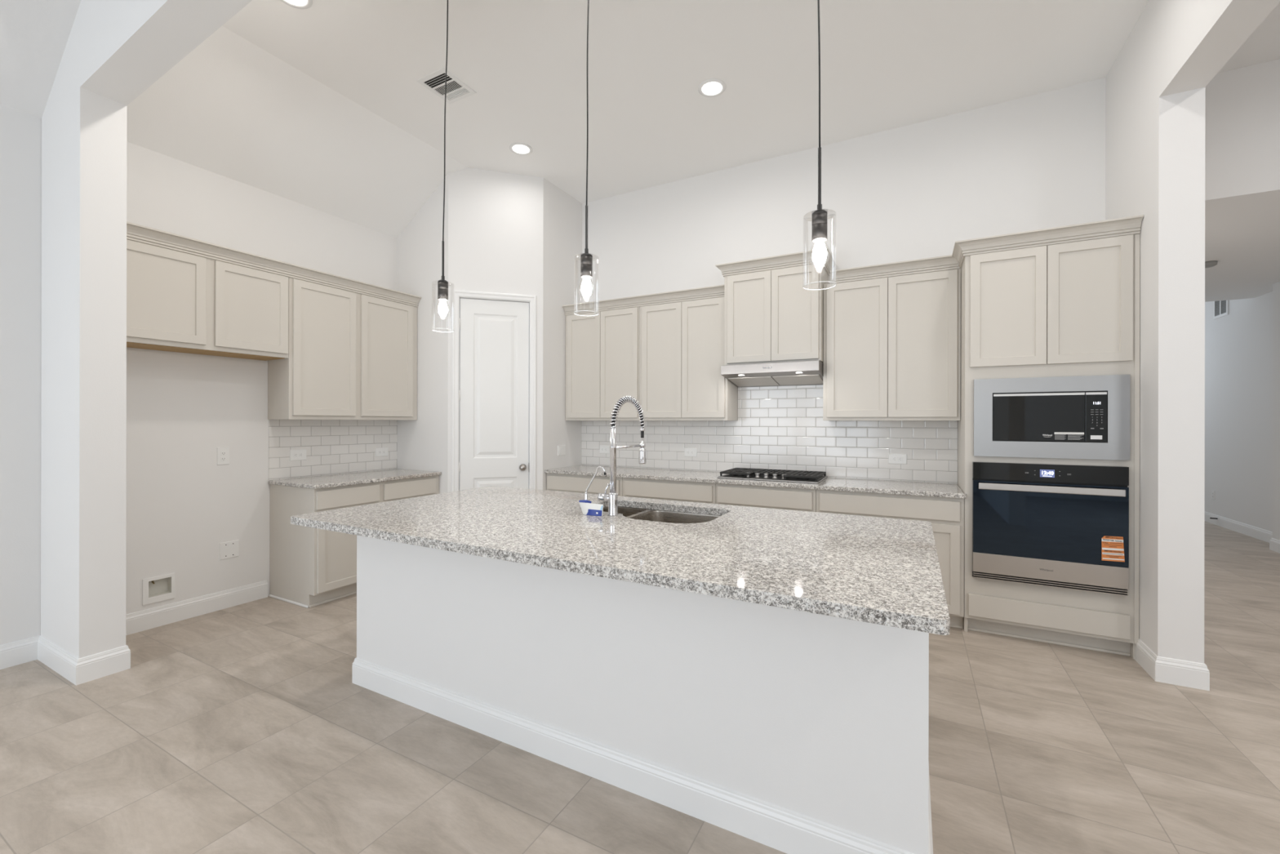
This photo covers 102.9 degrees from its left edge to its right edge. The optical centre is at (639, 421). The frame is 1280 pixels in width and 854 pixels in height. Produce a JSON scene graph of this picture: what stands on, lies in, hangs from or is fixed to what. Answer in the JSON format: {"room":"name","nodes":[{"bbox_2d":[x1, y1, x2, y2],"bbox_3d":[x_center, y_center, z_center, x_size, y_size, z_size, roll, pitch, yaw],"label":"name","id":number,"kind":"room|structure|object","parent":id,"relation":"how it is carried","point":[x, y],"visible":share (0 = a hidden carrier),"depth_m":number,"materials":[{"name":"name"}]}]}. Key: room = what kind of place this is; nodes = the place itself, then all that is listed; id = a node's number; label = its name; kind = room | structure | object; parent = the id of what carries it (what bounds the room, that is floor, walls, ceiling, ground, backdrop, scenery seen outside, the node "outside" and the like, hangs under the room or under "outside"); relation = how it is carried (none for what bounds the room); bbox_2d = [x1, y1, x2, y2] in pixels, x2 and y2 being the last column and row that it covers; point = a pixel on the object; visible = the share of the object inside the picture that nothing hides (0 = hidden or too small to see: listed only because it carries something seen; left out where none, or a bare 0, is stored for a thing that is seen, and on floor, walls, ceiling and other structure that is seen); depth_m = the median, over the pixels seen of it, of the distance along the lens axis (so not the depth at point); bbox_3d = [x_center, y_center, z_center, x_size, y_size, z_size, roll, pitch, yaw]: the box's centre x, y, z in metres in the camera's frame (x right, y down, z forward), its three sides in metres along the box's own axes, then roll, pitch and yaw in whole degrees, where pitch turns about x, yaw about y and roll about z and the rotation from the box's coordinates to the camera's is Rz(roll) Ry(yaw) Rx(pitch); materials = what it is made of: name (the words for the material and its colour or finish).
{"room":"kitchen","nodes":[
{"label":"kitchen","id":0,"kind":"room"},
{"bbox_2d":[0,0,80,118],"bbox_3d":[-2.113,-2.149,-0.590,5.950,0.744,5.369,0,0,28],"label":"ceiling","id":1,"kind":"structure","parent":0,"point":[34,34],"depth_m":2.77,"materials":[{"name":"white paint"}]},
{"bbox_2d":[40,0,252,657],"bbox_3d":[-0.971,-0.599,1.751,5.726,4.000,0.184,0,0,28],"label":"pillar","id":2,"kind":"structure","parent":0,"point":[114,51],"depth_m":2.79,"materials":[{"name":"white paint"}]},
{"bbox_2d":[0,104,397,644],"bbox_3d":[-4.215,-0.235,1.883,0.120,3.260,7.758,0,0,28],"label":"wall","id":3,"kind":"structure","parent":0,"point":[181,407],"depth_m":3.53,"materials":[{"name":"white paint"}]},
{"bbox_2d":[0,580,267,685],"bbox_3d":[-4.157,1.328,1.191,0.639,0.134,6.196,0,0,28],"label":"baseboard","id":4,"kind":"structure","parent":3,"relation":"attached to","point":[77,671],"depth_m":2.97,"materials":[{"name":"white paint"}]},
{"bbox_2d":[142,573,174,605],"bbox_3d":[-3.313,1.141,3.500,0.060,0.174,0.169,0,0,28],"label":"water line box","id":5,"kind":"object","parent":3,"relation":"attached to","point":[161,588],"visible":1,"depth_m":3.51,"materials":[{"name":"white plastic"}]},
{"bbox_2d":[126,239,288,360],"bbox_3d":[-3.070,-0.806,3.555,0.323,0.635,1.005,0,0,28],"label":"upper cabinet","id":6,"kind":"object","parent":3,"relation":"attached to","point":[177,301],"visible":0.73,"depth_m":3.45,"materials":[{"name":"grey paint"}]},
{"bbox_2d":[217,446,229,465],"bbox_3d":[-3.115,0.255,3.812,0.009,0.132,0.078,0,0,28],"label":"power outlet","id":7,"kind":"object","parent":3,"relation":"attached to","point":[223,453],"visible":1,"depth_m":3.81,"materials":[{"name":"white plastic"}]},
{"bbox_2d":[221,450,226,455],"bbox_3d":[-3.112,0.234,3.811,0.002,0.033,0.033,0,0,28],"label":"receptacle","id":8,"kind":"object","parent":7,"relation":"attached to","point":[223,452],"depth_m":3.81,"materials":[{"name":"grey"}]},
{"bbox_2d":[221,456,226,461],"bbox_3d":[-3.112,0.275,3.811,0.002,0.033,0.033,0,0,28],"label":"receptacle","id":9,"kind":"object","parent":7,"relation":"attached to","point":[223,458],"depth_m":3.81,"materials":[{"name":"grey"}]},
{"bbox_2d":[219,539,238,559],"bbox_3d":[-3.098,0.965,3.848,0.008,0.126,0.124,0,0,28],"label":"blank cover plate","id":10,"kind":"object","parent":3,"relation":"attached to","point":[228,549],"visible":1,"depth_m":3.84,"materials":[{"name":"white plastic"}]},
{"bbox_2d":[268,419,397,479],"bbox_3d":[-2.700,0.224,4.590,0.008,0.486,1.152,0,0,28],"label":"tile backsplash","id":11,"kind":"structure","parent":3,"relation":"attached to","point":[332,446],"depth_m":4.50,"materials":[{"name":"white tile"}]},
{"bbox_2d":[289,448,306,461],"bbox_3d":[-2.861,0.276,4.270,0.009,0.092,0.132,0,0,28],"label":"power outlet","id":12,"kind":"object","parent":11,"relation":"attached to","point":[300,454],"visible":1,"depth_m":4.27,"materials":[{"name":"white plastic"}]},
{"bbox_2d":[375,447,387,457],"bbox_3d":[-2.501,0.292,4.944,0.009,0.086,0.132,0,0,28],"label":"power outlet","id":13,"kind":"object","parent":11,"relation":"attached to","point":[380,451],"visible":1,"depth_m":4.94,"materials":[{"name":"white plastic"}]},
{"bbox_2d":[267,276,417,420],"bbox_3d":[-2.561,-0.571,4.511,0.323,1.103,1.156,0,0,28],"label":"upper cabinet","id":14,"kind":"object","parent":3,"relation":"attached to","point":[353,355],"visible":0.94,"depth_m":4.30,"materials":[{"name":"grey paint"}]},
{"bbox_2d":[126,221,422,306],"bbox_3d":[-2.643,-1.163,3.990,0.060,0.090,2.156,0,0,28],"label":"crown molding","id":15,"kind":"structure","parent":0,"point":[135,232],"depth_m":3.71,"materials":[{"name":"grey paint"}]},
{"bbox_2d":[396,174,448,493],"bbox_3d":[-2.089,-0.551,4.975,0.725,3.900,0.100,0,0,28],"label":"wall","id":16,"kind":"structure","parent":0,"point":[422,442],"depth_m":4.89,"materials":[{"name":"white paint"}]},
{"bbox_2d":[448,167,543,492],"bbox_3d":[-1.388,-0.575,4.938,0.875,3.950,0.110,0,0,-16],"label":"wall","id":17,"kind":"structure","parent":0,"point":[495,218],"depth_m":4.89,"materials":[{"name":"white paint"}]},
{"bbox_2d":[458,297,528,490],"bbox_3d":[-1.392,0.113,4.879,0.652,2.559,0.101,0,0,-16],"label":"door","id":18,"kind":"structure","parent":17,"relation":"in","point":[494,335],"depth_m":4.89,"materials":[{"name":"white paint"}]},
{"bbox_2d":[451,289,536,491],"bbox_3d":[-1.386,0.082,4.873,0.778,2.637,0.016,0,0,-16],"label":"trim","id":19,"kind":"structure","parent":17,"relation":"attached to","point":[455,293],"depth_m":4.81,"materials":[{"name":"white paint"}]},
{"bbox_2d":[542,177,582,489],"bbox_3d":[-0.816,-0.574,5.372,0.100,3.950,0.770,0,0,28],"label":"wall","id":20,"kind":"structure","parent":0,"point":[562,213],"depth_m":5.22,"materials":[{"name":"white paint"}]},
{"bbox_2d":[557,444,565,455],"bbox_3d":[-0.809,0.294,5.272,0.009,0.105,0.130,0,0,28],"label":"light switch","id":21,"kind":"object","parent":20,"relation":"attached to","point":[561,449],"visible":1,"depth_m":5.27,"materials":[{"name":"white plastic"}]},
{"bbox_2d":[562,284,724,315],"bbox_3d":[-0.016,-1.158,4.890,1.757,0.090,0.060,0,0,28],"label":"crown molding","id":22,"kind":"structure","parent":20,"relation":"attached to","point":[712,291],"depth_m":4.84,"materials":[{"name":"grey paint"}]},
{"bbox_2d":[126,0,1148,238],"bbox_3d":[-0.005,-2.169,3.366,5.950,0.697,3.592,0,0,28],"label":"ceiling","id":23,"kind":"structure","parent":0,"point":[322,106],"depth_m":3.50,"materials":[{"name":"white paint"}]},
{"bbox_2d":[280,0,312,8],"bbox_3d":[-1.955,-2.397,2.862,0.196,0.007,0.196,0,0,28],"label":"recessed light","id":24,"kind":"object","parent":23,"relation":"in","point":[300,4],"visible":1,"depth_m":2.92,"materials":[{"name":"white paint"}]},
{"bbox_2d":[285,0,306,5],"bbox_3d":[-1.955,-2.397,2.862,0.146,0.003,0.146,0,0,28],"label":"diffuser","id":25,"kind":"object","parent":24,"relation":"attached to","point":[291,2],"depth_m":2.91,"materials":[{"name":"white plastic"}]},
{"bbox_2d":[431,0,453,332],"bbox_3d":[-1.060,-1.448,2.776,0.147,1.900,0.116,0,0,28],"label":"pendant light","id":26,"kind":"object","parent":23,"relation":"hanging from","point":[442,285],"visible":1,"depth_m":2.77,"materials":[{"name":"black metal"}]},
{"bbox_2d":[437,281,448,301],"bbox_3d":[-1.075,-0.711,2.783,0.054,0.092,0.054,0,0,28],"label":"socket","id":27,"kind":"object","parent":26,"relation":"attached to","point":[442,286],"depth_m":2.76,"materials":[{"name":"brown metal"}]},
{"bbox_2d":[416,67,476,103],"bbox_3d":[-1.381,-2.395,3.646,0.275,0.009,0.296,0,0,28],"label":"ceiling vent","id":28,"kind":"object","parent":23,"relation":"in","point":[456,90],"visible":0.95,"depth_m":3.63,"materials":[{"name":"white metal"}]},
{"bbox_2d":[509,142,532,155],"bbox_3d":[-1.044,-2.395,4.476,0.196,0.007,0.196,0,0,28],"label":"recessed light","id":29,"kind":"object","parent":23,"relation":"in","point":[522,148],"visible":1,"depth_m":4.47,"materials":[{"name":"white paint"}]},
{"bbox_2d":[512,144,528,153],"bbox_3d":[-1.044,-2.395,4.476,0.146,0.003,0.146,0,0,28],"label":"diffuser","id":30,"kind":"object","parent":29,"relation":"attached to","point":[517,148],"depth_m":4.47,"materials":[{"name":"white plastic"}]},
{"bbox_2d":[573,0,599,315],"bbox_3d":[-0.240,-1.447,2.339,0.124,1.900,0.116,0,0,28],"label":"pendant light","id":31,"kind":"object","parent":23,"relation":"hanging from","point":[586,259],"visible":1,"depth_m":2.33,"materials":[{"name":"black metal"}]},
{"bbox_2d":[580,255,592,278],"bbox_3d":[-0.245,-0.710,2.341,0.054,0.092,0.054,0,0,28],"label":"socket","id":32,"kind":"object","parent":31,"relation":"attached to","point":[586,261],"depth_m":2.32,"materials":[{"name":"brown metal"}]},
{"bbox_2d":[697,78,725,97],"bbox_3d":[0.516,-2.392,3.657,0.196,0.007,0.196,0,0,28],"label":"recessed light","id":33,"kind":"object","parent":23,"relation":"in","point":[713,87],"visible":1,"depth_m":3.65,"materials":[{"name":"white paint"}]},
{"bbox_2d":[702,81,722,94],"bbox_3d":[0.516,-2.392,3.657,0.146,0.003,0.146,0,0,28],"label":"diffuser","id":34,"kind":"object","parent":33,"relation":"attached to","point":[708,87],"depth_m":3.65,"materials":[{"name":"white plastic"}]},
{"bbox_2d":[802,0,836,290],"bbox_3d":[0.653,-1.445,1.863,0.124,1.900,0.116,0,0,28],"label":"pendant light","id":35,"kind":"object","parent":23,"relation":"hanging from","point":[820,216],"visible":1,"depth_m":1.85,"materials":[{"name":"black metal"}]},
{"bbox_2d":[811,212,827,242],"bbox_3d":[0.655,-0.708,1.861,0.054,0.092,0.054,0,0,28],"label":"socket","id":36,"kind":"object","parent":35,"relation":"attached to","point":[819,220],"depth_m":1.84,"materials":[{"name":"brown metal"}]},
{"bbox_2d":[0,520,1279,853],"bbox_3d":[1.546,1.456,3.651,8.700,0.100,16.500,0,0,28],"label":"floor","id":37,"kind":"structure","parent":0,"point":[245,728],"depth_m":2.13,"materials":[{"name":"tile"}]},
{"bbox_2d":[269,475,439,608],"bbox_3d":[-2.428,0.950,4.441,0.630,0.897,1.153,0,0,28],"label":"base cabinet","id":38,"kind":"object","parent":37,"relation":"on","point":[309,566],"visible":0.62,"depth_m":3.97,"materials":[{"name":"grey paint"}]},
{"bbox_2d":[267,468,441,488],"bbox_3d":[-2.420,0.484,4.437,0.647,0.032,1.158,0,0,28],"label":"countertop","id":39,"kind":"structure","parent":38,"relation":"on","point":[369,477],"depth_m":4.25,"materials":[{"name":"stone"}]},
{"bbox_2d":[546,472,622,496],"bbox_3d":[-0.405,0.953,5.117,0.864,0.897,0.628,0,0,28],"label":"base cabinet","id":40,"kind":"object","parent":37,"relation":"on","point":[555,482],"visible":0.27,"depth_m":4.85,"materials":[{"name":"grey paint"}]},
{"bbox_2d":[544,465,966,498],"bbox_3d":[0.761,0.490,4.486,3.518,0.032,0.647,0,0,28],"label":"countertop","id":41,"kind":"structure","parent":40,"relation":"on","point":[857,485],"depth_m":4.04,"materials":[{"name":"stone"}]},
{"bbox_2d":[716,467,827,483],"bbox_3d":[1.129,0.449,4.337,0.816,0.050,0.507,0,0,28],"label":"gas cooktop","id":42,"kind":"object","parent":41,"relation":"in","point":[763,474],"visible":1,"depth_m":4.24,"materials":[{"name":"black metal"}]},
{"bbox_2d":[716,474,827,483],"bbox_3d":[1.129,0.469,4.337,0.816,0.012,0.507,0,0,28],"label":"tray","id":43,"kind":"object","parent":42,"relation":"on","point":[752,477],"depth_m":4.17,"materials":[{"name":"silver metal"}]},
{"bbox_2d":[351,535,933,853],"bbox_3d":[-0.072,0.965,2.618,2.706,0.875,1.176,0,0,28],"label":"kitchen island","id":44,"kind":"object","parent":37,"relation":"on","point":[784,730],"visible":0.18,"depth_m":1.86,"materials":[{"name":"white paint"}]},
{"bbox_2d":[290,485,950,635],"bbox_3d":[-0.184,0.507,2.571,2.912,0.038,1.434,0,0,28],"label":"island countertop","id":45,"kind":"structure","parent":44,"relation":"on","point":[886,571],"depth_m":2.05,"materials":[{"name":"stone"}]},
{"bbox_2d":[578,500,603,515],"bbox_3d":[-0.266,0.453,2.686,0.169,0.068,0.046,0,0,42],"label":"leaflet","id":46,"kind":"object","parent":45,"relation":"on","point":[587,508],"visible":1,"depth_m":2.66,"materials":[{"name":"white paper"}]},
{"bbox_2d":[582,466,605,512],"bbox_3d":[-0.246,0.361,2.737,0.145,0.253,0.042,0,0,28],"label":"filter faucet","id":47,"kind":"object","parent":45,"relation":"on","point":[602,467],"visible":0.73,"depth_m":2.74,"materials":[{"name":"silver metal"}]},
{"bbox_2d":[597,395,645,515],"bbox_3d":[-0.095,0.173,2.764,0.119,0.630,0.270,0,0,45],"label":"spring faucet","id":48,"kind":"object","parent":45,"relation":"on","point":[611,497],"visible":1,"depth_m":2.67,"materials":[{"name":"silver metal"}]},
{"bbox_2d":[602,506,720,523],"bbox_3d":[0.044,0.638,2.817,0.890,0.219,0.585,0,0,28],"label":"sink","id":49,"kind":"object","parent":45,"relation":"in","point":[656,515],"visible":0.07,"depth_m":3.02,"materials":[{"name":"silver metal"}]},
{"bbox_2d":[622,477,715,503],"bbox_3d":[0.371,0.955,4.703,0.889,0.897,0.628,0,0,28],"label":"base cabinet","id":50,"kind":"object","parent":37,"relation":"on","point":[679,491],"visible":0.29,"depth_m":4.41,"materials":[{"name":"grey paint"}]},
{"bbox_2d":[715,483,816,511],"bbox_3d":[1.117,0.956,4.306,0.796,0.897,0.628,0,0,28],"label":"base cabinet","id":51,"kind":"object","parent":37,"relation":"on","point":[759,496],"visible":0.28,"depth_m":4.02,"materials":[{"name":"grey paint"}]},
{"bbox_2d":[816,489,964,628],"bbox_3d":[1.889,0.958,3.894,0.947,0.897,0.628,0,0,28],"label":"base cabinet","id":52,"kind":"object","parent":37,"relation":"on","point":[945,514],"visible":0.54,"depth_m":3.48,"materials":[{"name":"grey paint"}]},
{"bbox_2d":[957,233,1139,659],"bbox_3d":[2.694,0.148,3.465,0.869,2.520,0.630,0,0,28],"label":"oven tower","id":53,"kind":"object","parent":37,"relation":"on","point":[1068,308],"visible":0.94,"depth_m":3.18,"materials":[{"name":"grey paint"}]},
{"bbox_2d":[972,461,1128,595],"bbox_3d":[2.638,0.645,3.378,0.769,0.760,0.556,0,0,28],"label":"wall oven","id":54,"kind":"object","parent":53,"relation":"in","point":[1037,524],"visible":1,"depth_m":3.16,"materials":[{"name":"black metal"}]},
{"bbox_2d":[1101,535,1124,561],"bbox_3d":[2.806,0.753,3.024,0.104,0.151,0.002,0,0,28],"label":"warning sticker","id":55,"kind":"object","parent":54,"relation":"attached to","point":[1112,547],"visible":1,"depth_m":3.02,"materials":[{"name":"orange paper"}]},
{"bbox_2d":[1105,542,1123,557],"bbox_3d":[2.805,0.761,3.024,0.091,0.088,0.001,0,0,28],"label":"print","id":56,"kind":"object","parent":55,"relation":"on","point":[1112,549],"depth_m":3.02,"materials":[{"name":"brown paper"}]},
{"bbox_2d":[973,374,1130,460],"bbox_3d":[2.649,-0.027,3.377,0.773,0.506,0.448,0,0,28],"label":"microwave oven","id":57,"kind":"object","parent":53,"relation":"in","point":[1083,416],"visible":1,"depth_m":3.17,"materials":[{"name":"silver metal"}]},
{"bbox_2d":[1054,434,1083,439],"bbox_3d":[2.635,0.094,3.133,0.138,0.030,0.001,0,0,28],"label":"print","id":58,"kind":"object","parent":57,"relation":"attached to","point":[1057,437],"depth_m":3.13,"materials":[{"name":"grey"}]},
{"bbox_2d":[582,77,1105,484],"bbox_3d":[0.759,-0.571,4.924,5.701,3.950,0.120,0,0,28],"label":"wall","id":59,"kind":"structure","parent":0,"point":[910,192],"depth_m":4.21,"materials":[{"name":"white paint"}]},
{"bbox_2d":[565,306,639,420],"bbox_3d":[-0.326,-0.566,5.249,0.875,1.103,0.323,0,0,28],"label":"upper cabinet","id":60,"kind":"object","parent":59,"relation":"attached to","point":[602,350],"visible":0.91,"depth_m":5.09,"materials":[{"name":"grey paint"}]},
{"bbox_2d":[639,296,737,420],"bbox_3d":[0.450,-0.565,4.835,0.880,1.103,0.323,0,0,28],"label":"upper cabinet","id":61,"kind":"object","parent":59,"relation":"attached to","point":[682,343],"visible":0.84,"depth_m":4.68,"materials":[{"name":"grey paint"}]},
{"bbox_2d":[581,384,957,483],"bbox_3d":[0.908,0.039,4.771,3.508,0.869,0.008,0,0,28],"label":"tile backsplash","id":62,"kind":"structure","parent":59,"relation":"attached to","point":[776,427],"depth_m":4.55,"materials":[{"name":"white tile"}]},
{"bbox_2d":[600,445,609,453],"bbox_3d":[-0.380,0.294,5.446,0.125,0.085,0.009,0,0,28],"label":"power outlet","id":63,"kind":"object","parent":62,"relation":"attached to","point":[603,449],"visible":1,"depth_m":5.44,"materials":[{"name":"white plastic"}]},
{"bbox_2d":[684,447,697,457],"bbox_3d":[0.493,0.297,4.981,0.132,0.085,0.009,0,0,28],"label":"power outlet","id":64,"kind":"object","parent":62,"relation":"attached to","point":[687,451],"visible":1,"depth_m":4.98,"materials":[{"name":"white plastic"}]},
{"bbox_2d":[888,453,906,464],"bbox_3d":[2.087,0.300,4.131,0.135,0.082,0.009,0,0,28],"label":"power outlet","id":65,"kind":"object","parent":62,"relation":"attached to","point":[892,458],"visible":1,"depth_m":4.13,"materials":[{"name":"white plastic"}]},
{"bbox_2d":[897,457,902,461],"bbox_3d":[2.104,0.300,4.119,0.033,0.033,0.002,0,0,28],"label":"receptacle","id":66,"kind":"object","parent":65,"relation":"attached to","point":[900,459],"depth_m":4.12,"materials":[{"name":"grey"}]},
{"bbox_2d":[720,360,822,386],"bbox_3d":[1.151,-0.404,4.359,0.797,0.162,0.488,0,0,28],"label":"range hood","id":67,"kind":"object","parent":59,"relation":"attached to","point":[803,372],"visible":0.99,"depth_m":4.24,"materials":[{"name":"silver metal"}]},
{"bbox_2d":[715,247,835,364],"bbox_3d":[1.162,-0.921,4.378,0.920,0.865,0.460,0,0,28],"label":"upper cabinet","id":68,"kind":"object","parent":59,"relation":"attached to","point":[770,317],"visible":0.84,"depth_m":4.19,"materials":[{"name":"grey paint"}]},
{"bbox_2d":[822,268,960,420],"bbox_3d":[1.965,-0.562,4.028,0.943,1.103,0.323,0,0,28],"label":"upper cabinet","id":69,"kind":"object","parent":59,"relation":"attached to","point":[891,351],"visible":0.99,"depth_m":3.87,"materials":[{"name":"grey paint"}]},
{"bbox_2d":[830,214,1143,283],"bbox_3d":[2.223,-1.154,3.522,1.753,0.090,0.369,0,0,28],"label":"crown molding","id":70,"kind":"structure","parent":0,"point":[1129,225],"depth_m":3.30,"materials":[{"name":"grey paint"}]},
{"bbox_2d":[1105,0,1279,663],"bbox_3d":[1.258,-0.595,-0.351,0.180,4.000,8.962,0,0,28],"label":"wall","id":71,"kind":"structure","parent":0,"point":[1155,86],"depth_m":2.75,"materials":[{"name":"white paint"}]},
{"bbox_2d":[1134,638,1209,690],"bbox_3d":[4.803,1.345,6.311,0.210,0.134,8.141,0,0,28],"label":"baseboard","id":72,"kind":"structure","parent":71,"relation":"attached to","point":[1187,673],"depth_m":2.74,"materials":[{"name":"white paint"}]},
{"bbox_2d":[1204,2,1279,302],"bbox_3d":[4.229,-2.009,2.225,2.635,0.960,16.300,0,0,28],"label":"ceiling","id":73,"kind":"structure","parent":0,"point":[1242,100],"depth_m":3.48,"materials":[{"name":"white paint"}]},
{"bbox_2d":[1204,260,1217,267],"bbox_3d":[5.439,-1.506,4.888,0.130,0.039,0.130,0,0,28],"label":"smoke detector","id":74,"kind":"object","parent":73,"relation":"attached to","point":[1212,263],"visible":0.73,"depth_m":4.84,"materials":[{"name":"grey plastic"}]},
{"bbox_2d":[1204,281,1279,540],"bbox_3d":[5.177,-0.487,1.718,0.480,3.800,16.300,0,0,28],"label":"wall","id":75,"kind":"structure","parent":0,"point":[1242,345],"depth_m":6.45,"materials":[{"name":"white paint"}]},
{"bbox_2d":[1211,490,1214,499],"bbox_3d":[7.988,1.018,7.108,0.009,0.120,0.075,0,0,28],"label":"power outlet","id":76,"kind":"object","parent":75,"relation":"attached to","point":[1212,491],"visible":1,"depth_m":7.10,"materials":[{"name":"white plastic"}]},
{"bbox_2d":[1213,300,1228,319],"bbox_3d":[7.899,-1.605,6.934,0.012,0.355,0.355,0,0,28],"label":"air vent","id":77,"kind":"object","parent":75,"relation":"in","point":[1220,307],"visible":0.63,"depth_m":6.93,"materials":[{"name":"white metal"}]},
{"bbox_2d":[1215,300,1226,315],"bbox_3d":[7.902,-1.607,6.933,0.005,0.290,0.295,0,0,28],"label":"grille","id":78,"kind":"object","parent":77,"relation":"attached to","point":[1220,305],"depth_m":6.93,"materials":[{"name":"grey metal"}]},
{"bbox_2d":[1204,511,1279,553],"bbox_3d":[5.041,1.345,1.789,0.210,0.134,15.900,0,0,28],"label":"baseboard","id":79,"kind":"structure","parent":75,"relation":"attached to","point":[1264,535],"depth_m":6.39,"materials":[{"name":"white paint"}]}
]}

